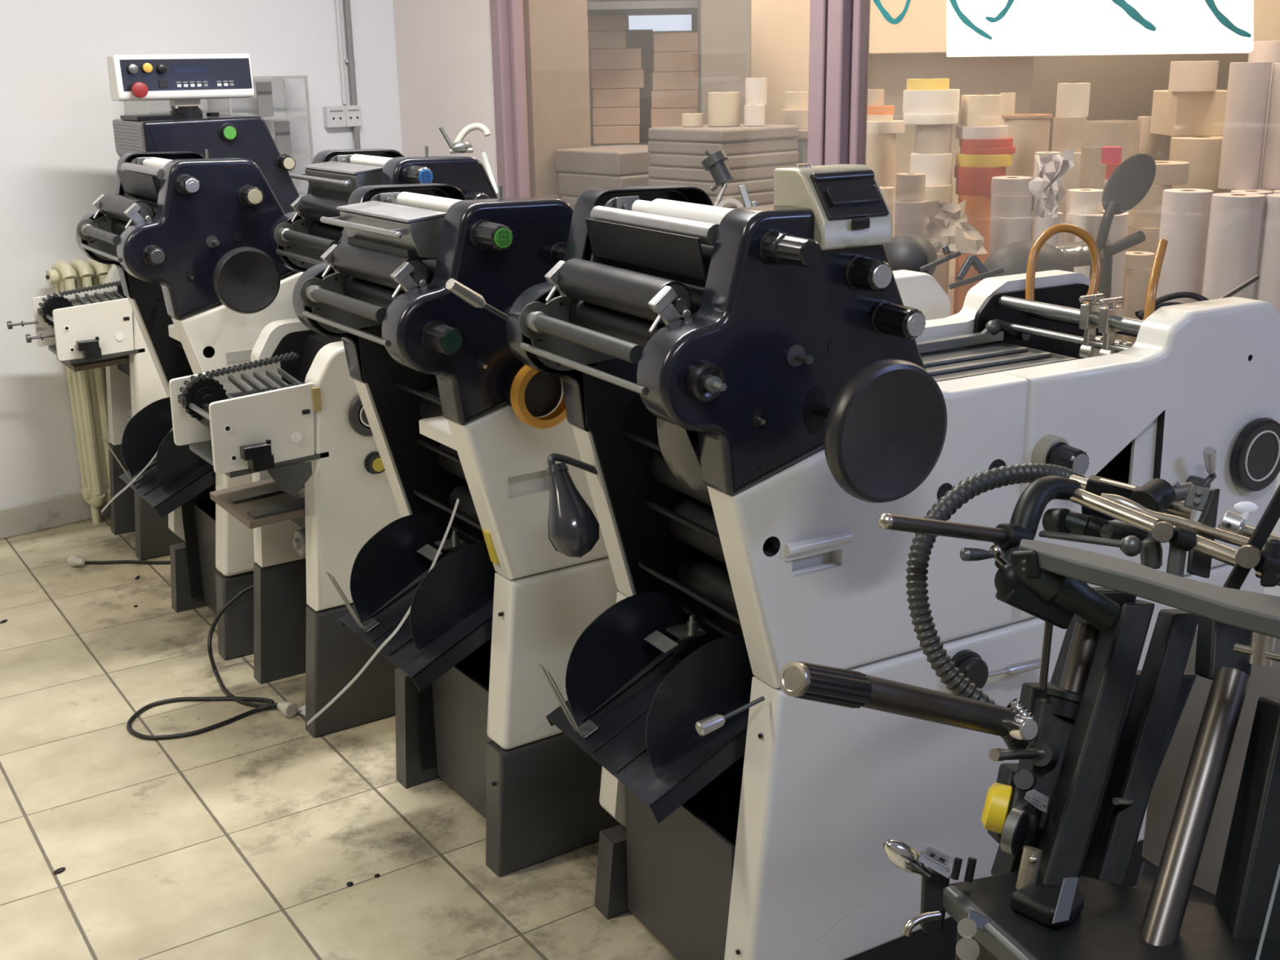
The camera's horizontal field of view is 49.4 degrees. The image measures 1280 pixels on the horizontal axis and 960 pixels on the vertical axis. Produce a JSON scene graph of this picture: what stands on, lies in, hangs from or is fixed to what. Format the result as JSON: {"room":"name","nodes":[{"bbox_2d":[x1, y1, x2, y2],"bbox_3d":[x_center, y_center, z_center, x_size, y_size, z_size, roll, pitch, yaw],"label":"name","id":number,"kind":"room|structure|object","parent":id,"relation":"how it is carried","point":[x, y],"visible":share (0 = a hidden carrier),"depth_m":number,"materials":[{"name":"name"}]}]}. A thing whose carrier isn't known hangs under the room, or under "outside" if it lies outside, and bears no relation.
{"room":"print shop","nodes":[
{"label":"print shop","id":0,"kind":"room"},
{"bbox_2d":[0,0,403,508],"bbox_3d":[-3.260,-0.900,3.594,6.368,2.850,0.120,-16,22,-41],"label":"wall","id":1,"kind":"structure","parent":0,"point":[59,155],"depth_m":4.80,"materials":[{"name":"white paint"}]},
{"bbox_2d":[0,491,111,539],"bbox_3d":[-3.226,0.439,3.904,6.268,0.105,0.018,-16,22,-41],"label":"baseboard","id":2,"kind":"structure","parent":1,"relation":"attached to","point":[36,516],"depth_m":4.90,"materials":[{"name":"grey paint"}]},
{"bbox_2d":[142,75,314,196],"bbox_3d":[-1.499,-1.168,5.013,0.630,0.545,0.170,-16,22,-41],"label":"shelf","id":3,"kind":"object","parent":1,"relation":"attached to","point":[264,89],"visible":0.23,"depth_m":5.09,"materials":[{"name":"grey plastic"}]},
{"bbox_2d":[342,0,360,149],"bbox_3d":[-1.121,-2.026,5.235,0.039,1.700,0.026,-12,20,-32],"label":"conduit","id":4,"kind":"object","parent":1,"relation":"attached to","point":[347,11],"visible":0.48,"depth_m":5.35,"materials":[{"name":"grey plastic"}]},
{"bbox_2d":[522,0,591,199],"bbox_3d":[-0.323,-1.447,5.259,0.280,2.850,0.080,-16,22,-41],"label":"wall store partition","id":5,"kind":"structure","parent":0,"point":[556,42],"depth_m":5.21,"materials":[{"name":"paint"}]},
{"bbox_2d":[0,514,1135,959],"bbox_3d":[-0.500,0.602,3.556,12.000,0.100,12.000,-12,20,-32],"label":"floor","id":6,"kind":"structure","parent":0,"point":[244,838],"depth_m":2.97,"materials":[{"name":"beige tile"}]},
{"bbox_2d":[45,257,112,524],"bbox_3d":[-1.788,-0.338,4.976,0.550,0.935,0.140,-16,22,-41],"label":"radiator","id":7,"kind":"object","parent":6,"relation":"on","point":[87,388],"visible":0.3,"depth_m":4.84,"materials":[{"name":"metal"}]},
{"bbox_2d":[6,53,299,560],"bbox_3d":[-1.357,-0.617,4.735,1.457,1.592,0.447,-12,20,-32],"label":"press","id":8,"kind":"object","parent":6,"relation":"on","point":[93,326],"visible":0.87,"depth_m":4.42,"materials":[{"name":"beige metal"}]},
{"bbox_2d":[112,121,143,161],"bbox_3d":[-1.612,-0.998,4.465,0.042,0.290,0.330,-12,20,-32],"label":"vent grille","id":9,"kind":"object","parent":8,"relation":"attached to","point":[128,135],"depth_m":4.42,"materials":[{"name":"grey plastic"}]},
{"bbox_2d":[75,149,303,660],"bbox_3d":[-0.823,-0.286,4.020,1.366,1.348,0.614,-12,20,-32],"label":"press","id":10,"kind":"object","parent":6,"relation":"on","point":[185,233],"visible":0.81,"depth_m":3.61,"materials":[{"name":"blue metal"}]},
{"bbox_2d":[101,397,215,518],"bbox_3d":[-1.274,-0.082,3.840,0.356,0.260,0.360,-12,20,-32],"label":"tray","id":11,"kind":"object","parent":10,"relation":"on","point":[176,474],"depth_m":3.76,"materials":[{"name":"grey metal"}]},
{"bbox_2d":[126,584,300,740],"bbox_3d":[-1.087,0.466,3.478,0.412,0.231,0.408,-12,20,-32],"label":"power cable","id":12,"kind":"object","parent":6,"relation":"on","point":[287,708],"visible":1,"depth_m":3.50,"materials":[{"name":"black plastic"}]},
{"bbox_2d":[168,123,497,737],"bbox_3d":[-0.575,-0.216,3.716,1.371,1.380,0.916,-12,20,-32],"label":"press","id":13,"kind":"object","parent":6,"relation":"on","point":[292,417],"visible":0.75,"depth_m":3.27,"materials":[{"name":"beige metal"}]},
{"bbox_2d":[586,0,697,146],"bbox_3d":[0.003,-1.381,6.398,0.567,2.061,0.880,-1,17,0],"label":"storage rack","id":14,"kind":"object","parent":6,"relation":"on","point":[684,6],"visible":0.1,"depth_m":5.85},
{"bbox_2d":[592,125,639,144],"bbox_3d":[-0.105,-1.571,6.305,0.206,0.078,0.300,-1,17,0],"label":"cardboard box","id":15,"kind":"object","parent":14,"relation":"on","point":[602,135],"visible":0.76,"depth_m":6.16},
{"bbox_2d":[592,106,639,125],"bbox_3d":[-0.105,-1.646,6.283,0.209,0.076,0.300,-1,17,0],"label":"cardboard box","id":16,"kind":"object","parent":15,"relation":"on","point":[601,116],"visible":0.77,"depth_m":6.14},
{"bbox_2d":[592,88,639,107],"bbox_3d":[-0.105,-1.721,6.261,0.207,0.079,0.300,-1,17,0],"label":"cardboard box","id":17,"kind":"object","parent":16,"relation":"on","point":[627,97],"visible":0.86,"depth_m":6.12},
{"bbox_2d":[591,69,644,88],"bbox_3d":[-0.099,-1.798,6.238,0.232,0.079,0.300,-1,17,0],"label":"cardboard box","id":18,"kind":"object","parent":17,"relation":"on","point":[617,78],"visible":0.99,"depth_m":6.09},
{"bbox_2d":[590,48,641,70],"bbox_3d":[-0.106,-1.879,6.213,0.222,0.088,0.300,-1,17,0],"label":"cardboard box","id":19,"kind":"object","parent":18,"relation":"on","point":[624,58],"visible":1,"depth_m":6.07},
{"bbox_2d":[587,30,626,49],"bbox_3d":[-0.146,-1.957,6.190,0.169,0.074,0.300,-1,17,0],"label":"cardboard box","id":20,"kind":"object","parent":19,"relation":"on","point":[614,39],"visible":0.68,"depth_m":6.05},
{"bbox_2d":[587,14,628,31],"bbox_3d":[-0.141,-2.025,6.170,0.181,0.065,0.300,-1,17,0],"label":"cardboard box","id":21,"kind":"object","parent":20,"relation":"on","point":[595,22],"visible":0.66,"depth_m":6.03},
{"bbox_2d":[591,138,650,146],"bbox_3d":[0.001,-1.528,6.349,0.567,0.029,0.810,-1,17,0],"label":"shelf","id":22,"kind":"object","parent":14,"relation":"attached to","point":[642,141],"depth_m":6.19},
{"bbox_2d":[626,29,653,138],"bbox_3d":[0.003,-1.891,6.651,0.121,0.493,0.300,-1,17,0],"label":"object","id":23,"kind":"object","parent":14,"relation":"on","point":[642,39],"visible":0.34,"depth_m":6.48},
{"bbox_2d":[586,0,697,15],"bbox_3d":[-0.009,-2.094,6.181,0.567,0.030,0.810,-1,17,0],"label":"shelf","id":24,"kind":"object","parent":14,"relation":"attached to","point":[684,6],"depth_m":5.80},
{"bbox_2d":[650,106,697,127],"bbox_3d":[0.152,-1.609,6.294,0.206,0.148,0.300,-1,17,0],"label":"cardboard box","id":25,"kind":"object","parent":14,"relation":"on","point":[660,117],"visible":0.38,"depth_m":6.14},
{"bbox_2d":[650,89,697,108],"bbox_3d":[0.158,-1.717,6.262,0.218,0.076,0.300,-1,17,0],"label":"cardboard box","id":26,"kind":"object","parent":25,"relation":"on","point":[671,99],"visible":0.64,"depth_m":6.12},
{"bbox_2d":[651,71,697,90],"bbox_3d":[0.160,-1.791,6.240,0.212,0.076,0.300,-1,17,0],"label":"cardboard box","id":27,"kind":"object","parent":26,"relation":"on","point":[660,81],"visible":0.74,"depth_m":6.10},
{"bbox_2d":[653,51,697,71],"bbox_3d":[0.162,-1.868,6.217,0.206,0.082,0.300,-1,17,0],"label":"cardboard box","id":28,"kind":"object","parent":27,"relation":"on","point":[662,61],"visible":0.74,"depth_m":6.07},
{"bbox_2d":[653,32,697,53],"bbox_3d":[0.162,-1.946,6.194,0.206,0.079,0.300,-1,17,0],"label":"cardboard box","id":29,"kind":"object","parent":28,"relation":"on","point":[664,42],"visible":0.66,"depth_m":6.05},
{"bbox_2d":[292,149,1004,876],"bbox_3d":[0.089,-0.010,3.037,1.538,1.349,0.588,-12,20,-32],"label":"press","id":30,"kind":"object","parent":6,"relation":"on","point":[452,413],"visible":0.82,"depth_m":2.69,"materials":[{"name":"blue metal"}]},
{"bbox_2d":[306,497,459,725],"bbox_3d":[-0.606,0.319,2.904,0.631,0.686,0.132,15,23,43],"label":"cable","id":31,"kind":"object","parent":30,"relation":"hanging from","point":[407,613],"visible":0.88,"depth_m":2.70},
{"bbox_2d":[325,513,496,692],"bbox_3d":[-0.426,0.218,2.802,0.356,0.256,0.360,-12,20,-32],"label":"tray","id":32,"kind":"object","parent":30,"relation":"on","point":[451,615],"depth_m":2.75,"materials":[{"name":"grey metal"}]},
{"bbox_2d":[445,163,1279,959],"bbox_3d":[0.576,0.128,2.461,1.662,1.396,0.758,-10,19,-28],"label":"press","id":33,"kind":"object","parent":6,"relation":"on","point":[748,391],"visible":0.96,"depth_m":2.22,"materials":[{"name":"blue metal"}]},
{"bbox_2d":[538,591,755,823],"bbox_3d":[0.041,0.343,2.314,0.364,0.262,0.380,-12,20,-32],"label":"tray","id":34,"kind":"object","parent":33,"relation":"on","point":[640,678],"depth_m":2.29,"materials":[{"name":"black metal"}]},
{"bbox_2d":[884,153,1155,306],"bbox_3d":[1.089,-0.284,3.998,0.849,1.270,0.224,4,17,17],"label":"scooter","id":35,"kind":"object","parent":6,"relation":"on","point":[1131,180],"visible":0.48,"depth_m":3.82,"materials":[{"name":"black plastic"}]},
{"bbox_2d":[1102,153,1155,214],"bbox_3d":[1.336,-0.808,3.800,0.152,0.160,0.046,-4,17,-9],"label":"mirror","id":36,"kind":"object","parent":35,"relation":"attached to","point":[1131,180],"depth_m":3.79,"materials":[{"name":"black plastic"}]},
{"bbox_2d":[779,462,1279,959],"bbox_3d":[0.586,0.533,1.586,0.890,1.119,0.545,-12,20,-32],"label":"letterpress","id":37,"kind":"object","parent":6,"relation":"on","point":[1190,738],"visible":1,"depth_m":1.49,"materials":[{"name":"black metal"}]},
{"bbox_2d":[947,275,1124,335],"bbox_3d":[1.368,-0.311,5.112,1.030,0.700,1.040,-16,22,-41],"label":"table","id":38,"kind":"object","parent":6,"relation":"on","point":[951,279],"visible":0.02,"depth_m":5.12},
{"bbox_2d":[866,133,896,186],"bbox_3d":[0.870,-0.967,5.084,0.113,0.588,0.113,-12,20,-32],"label":"paper roll","id":39,"kind":"object","parent":38,"relation":"on","point":[881,148],"visible":0.4,"depth_m":4.98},
{"bbox_2d":[893,200,928,237],"bbox_3d":[0.845,-0.662,4.359,0.105,0.418,0.105,-12,20,-32],"label":"paper roll","id":40,"kind":"object","parent":38,"relation":"on","point":[909,218],"visible":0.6,"depth_m":4.27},
{"bbox_2d":[895,173,925,201],"bbox_3d":[0.838,-0.907,4.311,0.091,0.082,0.091,-12,20,-32],"label":"paper roll","id":41,"kind":"object","parent":40,"relation":"on","point":[909,187],"visible":1,"depth_m":4.28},
{"bbox_2d":[924,184,952,294],"bbox_3d":[0.969,-0.766,4.663,0.137,0.441,0.137,-12,20,-32],"label":"paper roll","id":42,"kind":"object","parent":38,"relation":"on","point":[942,193],"visible":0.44,"depth_m":4.57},
{"bbox_2d":[910,152,952,185],"bbox_3d":[0.966,-1.033,4.614,0.137,0.100,0.137,-12,20,-32],"label":"paper roll","id":43,"kind":"object","parent":42,"relation":"on","point":[937,168],"visible":0.77,"depth_m":4.56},
{"bbox_2d":[914,124,952,154],"bbox_3d":[0.973,-1.134,4.614,0.120,0.094,0.120,-12,20,-32],"label":"paper roll","id":44,"kind":"object","parent":43,"relation":"on","point":[929,139],"visible":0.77,"depth_m":4.57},
{"bbox_2d":[902,113,958,124],"bbox_3d":[0.962,-1.197,4.604,0.179,0.033,0.179,-12,20,-32],"label":"paper roll","id":45,"kind":"object","parent":44,"relation":"on","point":[946,118],"visible":0.8,"depth_m":4.53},
{"bbox_2d":[902,88,959,114],"bbox_3d":[0.965,-1.255,4.611,0.184,0.076,0.184,-12,20,-32],"label":"paper roll","id":46,"kind":"object","parent":45,"relation":"on","point":[914,101],"visible":0.92,"depth_m":4.54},
{"bbox_2d":[922,200,987,255],"bbox_3d":[0.951,-0.760,4.199,0.190,0.162,0.085,-1,17,-1],"label":"wrapping paper","id":47,"kind":"object","parent":38,"relation":"on","point":[948,224],"visible":0.88,"depth_m":4.20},
{"bbox_2d":[952,195,991,315],"bbox_3d":[1.120,-0.755,4.678,0.115,0.405,0.115,-12,20,-32],"label":"paper roll","id":48,"kind":"object","parent":38,"relation":"on","point":[977,208],"visible":0.41,"depth_m":4.61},
{"bbox_2d":[955,177,991,195],"bbox_3d":[1.130,-0.980,4.628,0.154,0.055,0.154,-12,20,-32],"label":"paper roll","id":49,"kind":"object","parent":48,"relation":"on","point":[966,187],"visible":0.52,"depth_m":4.56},
{"bbox_2d":[954,165,1006,178],"bbox_3d":[1.130,-1.026,4.625,0.167,0.036,0.167,-12,20,-32],"label":"paper roll","id":50,"kind":"object","parent":49,"relation":"on","point":[959,171],"visible":0.66,"depth_m":4.55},
{"bbox_2d":[955,152,1013,167],"bbox_3d":[1.144,-1.066,4.626,0.183,0.040,0.183,-12,20,-32],"label":"paper roll","id":51,"kind":"object","parent":50,"relation":"on","point":[962,160],"visible":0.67,"depth_m":4.55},
{"bbox_2d":[960,146,1015,155],"bbox_3d":[1.156,-1.098,4.623,0.178,0.022,0.178,-12,20,-32],"label":"paper roll","id":52,"kind":"object","parent":51,"relation":"on","point":[1006,150],"visible":0.75,"depth_m":4.55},
{"bbox_2d":[959,137,1013,147],"bbox_3d":[1.150,-1.123,4.624,0.174,0.027,0.174,-12,20,-32],"label":"paper roll","id":53,"kind":"object","parent":52,"relation":"on","point":[1008,142],"visible":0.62,"depth_m":4.55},
{"bbox_2d":[955,124,1008,139],"bbox_3d":[1.137,-1.158,4.626,0.169,0.041,0.169,-12,20,-32],"label":"paper roll","id":54,"kind":"object","parent":53,"relation":"on","point":[965,132],"visible":0.94,"depth_m":4.56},
{"bbox_2d":[960,94,1001,126],"bbox_3d":[1.135,-1.232,4.634,0.129,0.098,0.129,-12,20,-32],"label":"paper roll","id":55,"kind":"object","parent":54,"relation":"on","point":[976,110],"visible":1,"depth_m":4.58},
{"bbox_2d":[988,215,1032,255],"bbox_3d":[1.179,-0.664,4.451,0.130,0.358,0.130,-12,20,-32],"label":"paper roll","id":56,"kind":"object","parent":38,"relation":"on","point":[1004,231],"visible":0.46,"depth_m":4.36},
{"bbox_2d":[990,194,1032,217],"bbox_3d":[1.177,-0.872,4.409,0.127,0.066,0.127,-12,20,-32],"label":"paper roll","id":57,"kind":"object","parent":56,"relation":"on","point":[1001,206],"visible":0.76,"depth_m":4.36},
{"bbox_2d":[991,176,1033,195],"bbox_3d":[1.179,-0.932,4.407,0.128,0.052,0.128,-12,20,-32],"label":"paper roll","id":58,"kind":"object","parent":57,"relation":"on","point":[1000,185],"visible":0.98,"depth_m":4.36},
{"bbox_2d":[1004,118,1050,240],"bbox_3d":[1.385,-0.985,5.040,0.158,0.631,0.158,-12,20,-32],"label":"paper roll","id":59,"kind":"object","parent":38,"relation":"on","point":[1029,136],"visible":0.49,"depth_m":4.91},
{"bbox_2d":[1033,212,1062,245],"bbox_3d":[1.283,-0.658,4.403,0.084,0.372,0.084,-12,20,-32],"label":"paper roll","id":60,"kind":"object","parent":38,"relation":"on","point":[1041,224],"visible":0.23,"depth_m":4.33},
{"bbox_2d":[1028,147,1075,219],"bbox_3d":[1.236,-0.895,4.200,0.142,0.208,0.096,-12,20,-32],"label":"wrapping paper","id":61,"kind":"object","parent":60,"relation":"on","point":[1046,188],"visible":1,"depth_m":4.20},
{"bbox_2d":[1057,151,1081,244],"bbox_3d":[1.435,-0.841,4.726,0.108,0.532,0.108,-12,20,-32],"label":"paper roll","id":62,"kind":"object","parent":38,"relation":"on","point":[1070,180],"visible":0.05,"depth_m":4.63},
{"bbox_2d":[1051,116,1086,152],"bbox_3d":[1.439,-1.160,4.666,0.105,0.115,0.105,-12,20,-32],"label":"paper roll","id":63,"kind":"object","parent":62,"relation":"on","point":[1068,132],"visible":0.86,"depth_m":4.62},
{"bbox_2d":[1055,82,1090,116],"bbox_3d":[1.452,-1.276,4.665,0.105,0.108,0.105,-12,20,-32],"label":"paper roll","id":64,"kind":"object","parent":63,"relation":"on","point":[1072,99],"visible":1,"depth_m":4.62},
{"bbox_2d":[1078,163,1106,189],"bbox_3d":[1.471,-0.780,4.572,0.080,0.503,0.080,-12,20,-32],"label":"paper roll","id":65,"kind":"object","parent":38,"relation":"on","point":[1091,176],"visible":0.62,"depth_m":4.48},
{"bbox_2d":[1063,209,1128,306],"bbox_3d":[1.449,-0.671,4.452,0.191,0.364,0.191,-12,20,-32],"label":"paper roll","id":66,"kind":"object","parent":38,"relation":"on","point":[1091,223],"visible":0.34,"depth_m":4.36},
{"bbox_2d":[1066,188,1103,213],"bbox_3d":[1.411,-0.884,4.410,0.113,0.070,0.113,-12,20,-32],"label":"paper roll","id":67,"kind":"object","parent":66,"relation":"on","point":[1079,201],"visible":0.94,"depth_m":4.37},
{"bbox_2d":[1122,226,1130,292],"bbox_3d":[1.734,-0.926,5.162,0.203,0.436,0.203,-12,20,-32],"label":"paper roll","id":68,"kind":"object","parent":38,"relation":"on","point":[1129,227],"visible":0.02,"depth_m":5.12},
{"bbox_2d":[1084,120,1141,162],"bbox_3d":[1.732,-1.233,5.125,0.201,0.175,0.201,-12,20,-32],"label":"paper roll","id":69,"kind":"object","parent":68,"relation":"on","point":[1125,134],"visible":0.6,"depth_m":5.04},
{"bbox_2d":[1123,268,1151,320],"bbox_3d":[1.643,-0.614,4.584,0.084,0.171,0.084,-12,20,-32],"label":"paper roll","id":70,"kind":"object","parent":38,"relation":"on","point":[1137,280],"visible":0.61,"depth_m":4.55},
{"bbox_2d":[1124,251,1154,269],"bbox_3d":[1.634,-0.722,4.566,0.102,0.047,0.102,-12,20,-32],"label":"paper roll","id":71,"kind":"object","parent":70,"relation":"on","point":[1134,260],"visible":0.91,"depth_m":4.53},
{"bbox_2d":[1128,226,1159,254],"bbox_3d":[1.755,-0.744,4.839,0.112,0.272,0.112,-12,20,-32],"label":"paper roll","id":72,"kind":"object","parent":38,"relation":"on","point":[1152,234],"visible":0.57,"depth_m":4.76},
{"bbox_2d":[1126,185,1172,227],"bbox_3d":[1.763,-0.955,4.820,0.142,0.143,0.142,-12,20,-32],"label":"paper roll","id":73,"kind":"object","parent":72,"relation":"on","point":[1147,213],"visible":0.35,"depth_m":4.76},
{"bbox_2d":[1151,160,1189,185],"bbox_3d":[1.797,-1.063,4.810,0.189,0.070,0.189,-12,20,-32],"label":"paper roll","id":74,"kind":"object","parent":73,"relation":"on","point":[1167,172],"visible":0.67,"depth_m":4.73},
{"bbox_2d":[1122,334,1137,343],"bbox_3d":[1.971,-0.616,5.499,0.108,1.042,0.108,-12,20,-32],"label":"paper roll","id":75,"kind":"object","parent":6,"relation":"on","point":[1126,338],"visible":0.02,"depth_m":5.48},
{"bbox_2d":[1137,115,1160,160],"bbox_3d":[1.964,-1.268,5.388,0.091,0.271,0.091,-12,20,-32],"label":"paper roll","id":76,"kind":"object","parent":75,"relation":"on","point":[1149,144],"visible":0.45,"depth_m":5.34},
{"bbox_2d":[1154,188,1213,311],"bbox_3d":[1.685,-0.339,4.412,0.144,1.140,0.144,-12,20,-32],"label":"paper roll","id":77,"kind":"object","parent":6,"relation":"on","point":[1185,212],"visible":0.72,"depth_m":4.24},
{"bbox_2d":[1202,192,1265,299],"bbox_3d":[1.774,-0.295,4.262,0.146,1.139,0.146,-12,20,-32],"label":"paper roll","id":78,"kind":"object","parent":6,"relation":"on","point":[1236,219],"visible":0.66,"depth_m":4.09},
{"bbox_2d":[1230,189,1272,297],"bbox_3d":[2.098,-0.465,4.905,0.133,1.088,0.133,-12,20,-32],"label":"paper roll","id":79,"kind":"object","parent":6,"relation":"on","point":[1265,193],"visible":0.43,"depth_m":4.74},
{"bbox_2d":[1217,62,1271,189],"bbox_3d":[2.090,-1.225,4.810,0.133,0.423,0.133,-12,20,-32],"label":"paper roll","id":80,"kind":"object","parent":79,"relation":"on","point":[1249,82],"visible":1,"depth_m":4.76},
{"bbox_2d":[1234,40,1279,191],"bbox_3d":[2.333,-0.852,5.325,0.154,1.582,0.154,-12,20,-32],"label":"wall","id":81,"kind":"structure","parent":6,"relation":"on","point":[1264,51],"depth_m":5.06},
{"bbox_2d":[1254,193,1279,314],"bbox_3d":[1.903,-0.283,4.212,0.128,1.140,0.128,-12,20,-32],"label":"paper roll","id":82,"kind":"object","parent":6,"relation":"on","point":[1268,286],"visible":0.19,"depth_m":4.07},
{"bbox_2d":[1272,190,1279,194],"bbox_3d":[2.216,-0.454,4.855,0.123,1.090,0.123,-12,20,-32],"label":"paper roll","id":83,"kind":"object","parent":6,"relation":"on","point":[1273,191],"visible":0.13,"depth_m":4.70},
{"bbox_2d":[1260,62,1279,189],"bbox_3d":[2.211,-1.211,4.759,0.121,0.417,0.121,-12,20,-32],"label":"paper roll","id":84,"kind":"object","parent":83,"relation":"on","point":[1270,175],"visible":1,"depth_m":4.75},
{"bbox_3d":[0.153,-0.478,5.252,0.430,0.980,0.910,-16,22,-41],"label":"table","id":85,"kind":"object","parent":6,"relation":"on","visible":0},
{"bbox_2d":[560,195,577,208],"bbox_3d":[-0.040,-1.040,5.283,0.380,0.084,0.360,-16,22,-41],"label":"paper ream","id":86,"kind":"object","parent":85,"relation":"on","point":[571,200],"visible":0.09,"depth_m":5.24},
{"bbox_2d":[558,172,651,196],"bbox_3d":[-0.050,-1.125,5.267,0.380,0.084,0.360,-16,22,-41],"label":"paper ream","id":87,"kind":"object","parent":86,"relation":"on","point":[569,184],"visible":0.34,"depth_m":5.13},
{"bbox_2d":[555,144,653,175],"bbox_3d":[-0.059,-1.210,5.251,0.380,0.084,0.360,-16,22,-41],"label":"paper ream","id":88,"kind":"object","parent":87,"relation":"on","point":[624,159],"visible":0.71,"depth_m":5.09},
{"bbox_3d":[0.299,-0.921,4.938,0.390,0.042,0.360,-16,22,-41],"label":"paper ream","id":89,"kind":"object","parent":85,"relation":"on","visible":0},
{"bbox_2d":[732,203,773,208],"bbox_3d":[0.302,-0.963,4.927,0.390,0.042,0.360,-16,22,-41],"label":"paper ream","id":90,"kind":"object","parent":89,"relation":"on","point":[768,204],"visible":0.02,"depth_m":4.81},
{"bbox_2d":[708,190,773,208],"bbox_3d":[0.297,-1.005,4.916,0.390,0.042,0.360,-16,22,-41],"label":"paper ream","id":91,"kind":"object","parent":90,"relation":"on","point":[765,197],"visible":0.14,"depth_m":4.76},
{"bbox_2d":[648,177,773,195],"bbox_3d":[0.291,-1.046,4.902,0.390,0.042,0.360,-16,22,-41],"label":"paper ream","id":92,"kind":"object","parent":91,"relation":"on","point":[759,184],"visible":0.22,"depth_m":4.75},
{"bbox_2d":[648,163,795,182],"bbox_3d":[0.291,-1.087,4.888,0.390,0.042,0.360,-16,22,-41],"label":"paper ream","id":93,"kind":"object","parent":92,"relation":"on","point":[654,171],"visible":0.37,"depth_m":4.76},
{"bbox_2d":[648,150,798,168],"bbox_3d":[0.293,-1.128,4.873,0.390,0.042,0.360,-16,22,-41],"label":"paper ream","id":94,"kind":"object","parent":93,"relation":"on","point":[740,161],"visible":0.55,"depth_m":4.76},
{"bbox_2d":[648,137,797,155],"bbox_3d":[0.290,-1.172,4.870,0.390,0.042,0.360,-16,22,-41],"label":"paper ream","id":95,"kind":"object","parent":94,"relation":"on","point":[787,144],"visible":0.74,"depth_m":4.74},
{"bbox_2d":[648,124,798,142],"bbox_3d":[0.291,-1.211,4.850,0.390,0.042,0.360,-16,22,-41],"label":"paper ream","id":96,"kind":"object","parent":95,"relation":"on","point":[706,133],"visible":0.89,"depth_m":4.73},
{"bbox_2d":[707,91,739,126],"bbox_3d":[0.293,-1.296,4.856,0.111,0.113,0.111,-12,20,-32],"label":"paper roll","id":97,"kind":"object","parent":96,"relation":"on","point":[723,108],"visible":1,"depth_m":4.81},
{"bbox_2d":[743,105,764,125],"bbox_3d":[0.397,-1.266,4.830,0.072,0.068,0.072,-12,20,-32],"label":"paper roll","id":98,"kind":"object","parent":96,"relation":"on","point":[753,115],"visible":1,"depth_m":4.80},
{"bbox_2d":[745,77,766,105],"bbox_3d":[0.403,-1.350,4.833,0.074,0.092,0.074,-12,20,-32],"label":"paper roll","id":99,"kind":"object","parent":98,"relation":"on","point":[755,87],"visible":1,"depth_m":4.80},
{"bbox_2d":[628,14,691,31],"bbox_3d":[0.108,-2.284,6.898,0.362,0.112,0.030,-1,17,0],"label":"window","id":100,"kind":"structure","parent":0,"point":[665,22],"depth_m":6.89,"materials":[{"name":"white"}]},
{"bbox_2d":[697,0,750,124],"bbox_3d":[0.338,-1.321,5.635,0.192,1.809,0.300,-1,17,0],"label":"wall","id":101,"kind":"structure","parent":0,"point":[723,25],"depth_m":5.38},
{"bbox_2d":[393,0,1279,596],"bbox_3d":[1.262,-0.904,3.339,0.120,2.850,6.400,-16,22,-41],"label":"wall","id":102,"kind":"structure","parent":0,"point":[443,47],"depth_m":5.29,"materials":[{"name":"paint"}]},
{"bbox_2d":[489,0,827,198],"bbox_3d":[0.027,-1.398,4.511,0.100,1.730,1.550,-16,22,-41],"label":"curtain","id":103,"kind":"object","parent":102,"relation":"in","point":[507,26],"depth_m":5.00,"materials":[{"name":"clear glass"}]},
{"bbox_2d":[824,0,1251,165],"bbox_3d":[1.596,-0.942,2.888,0.100,1.730,3.035,-16,22,-41],"label":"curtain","id":104,"kind":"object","parent":102,"relation":"in","point":[848,20],"depth_m":3.92,"materials":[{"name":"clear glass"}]},
{"bbox_2d":[750,0,1034,276],"bbox_3d":[1.082,-1.520,6.067,1.208,1.946,0.100,-1,17,0],"label":"wall","id":105,"kind":"structure","parent":0,"point":[780,29],"depth_m":5.95,"materials":[{"name":"paint"}]},
{"bbox_2d":[868,0,1279,54],"bbox_3d":[1.931,-2.013,5.693,2.224,0.486,0.350,-1,17,0],"label":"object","id":106,"kind":"structure","parent":105,"relation":"attached to","point":[922,28],"depth_m":5.57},
{"bbox_2d":[946,0,1253,57],"bbox_3d":[1.343,-1.435,4.063,0.895,0.374,0.135,-1,17,0],"label":"banner","id":107,"kind":"object","parent":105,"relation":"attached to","point":[1029,28],"visible":1,"depth_m":4.05,"materials":[{"name":"white"}]},
{"bbox_2d":[1030,53,1279,340],"bbox_3d":[3.362,-1.769,6.120,0.100,2.850,7.800,-16,22,-41],"label":"wall","id":108,"kind":"structure","parent":0,"point":[1122,86],"depth_m":7.04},
{"bbox_2d":[1168,136,1227,193],"bbox_3d":[2.025,-0.968,5.079,0.210,0.554,0.210,-12,20,-32],"label":"paper roll","id":109,"kind":"object","parent":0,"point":[1203,153],"visible":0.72,"depth_m":4.94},
{"bbox_2d":[1150,89,1226,137],"bbox_3d":[2.037,-1.359,5.146,0.202,0.159,0.250,-1,17,0],"label":"cardboard box","id":110,"kind":"object","parent":109,"relation":"on","point":[1174,113],"visible":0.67,"depth_m":5.04,"materials":[{"name":"cardboard"}]},
{"bbox_2d":[1168,60,1218,91],"bbox_3d":[1.987,-1.450,4.995,0.162,0.104,0.162,-12,20,-32],"label":"paper roll","id":111,"kind":"object","parent":110,"relation":"on","point":[1184,76],"visible":1,"depth_m":4.93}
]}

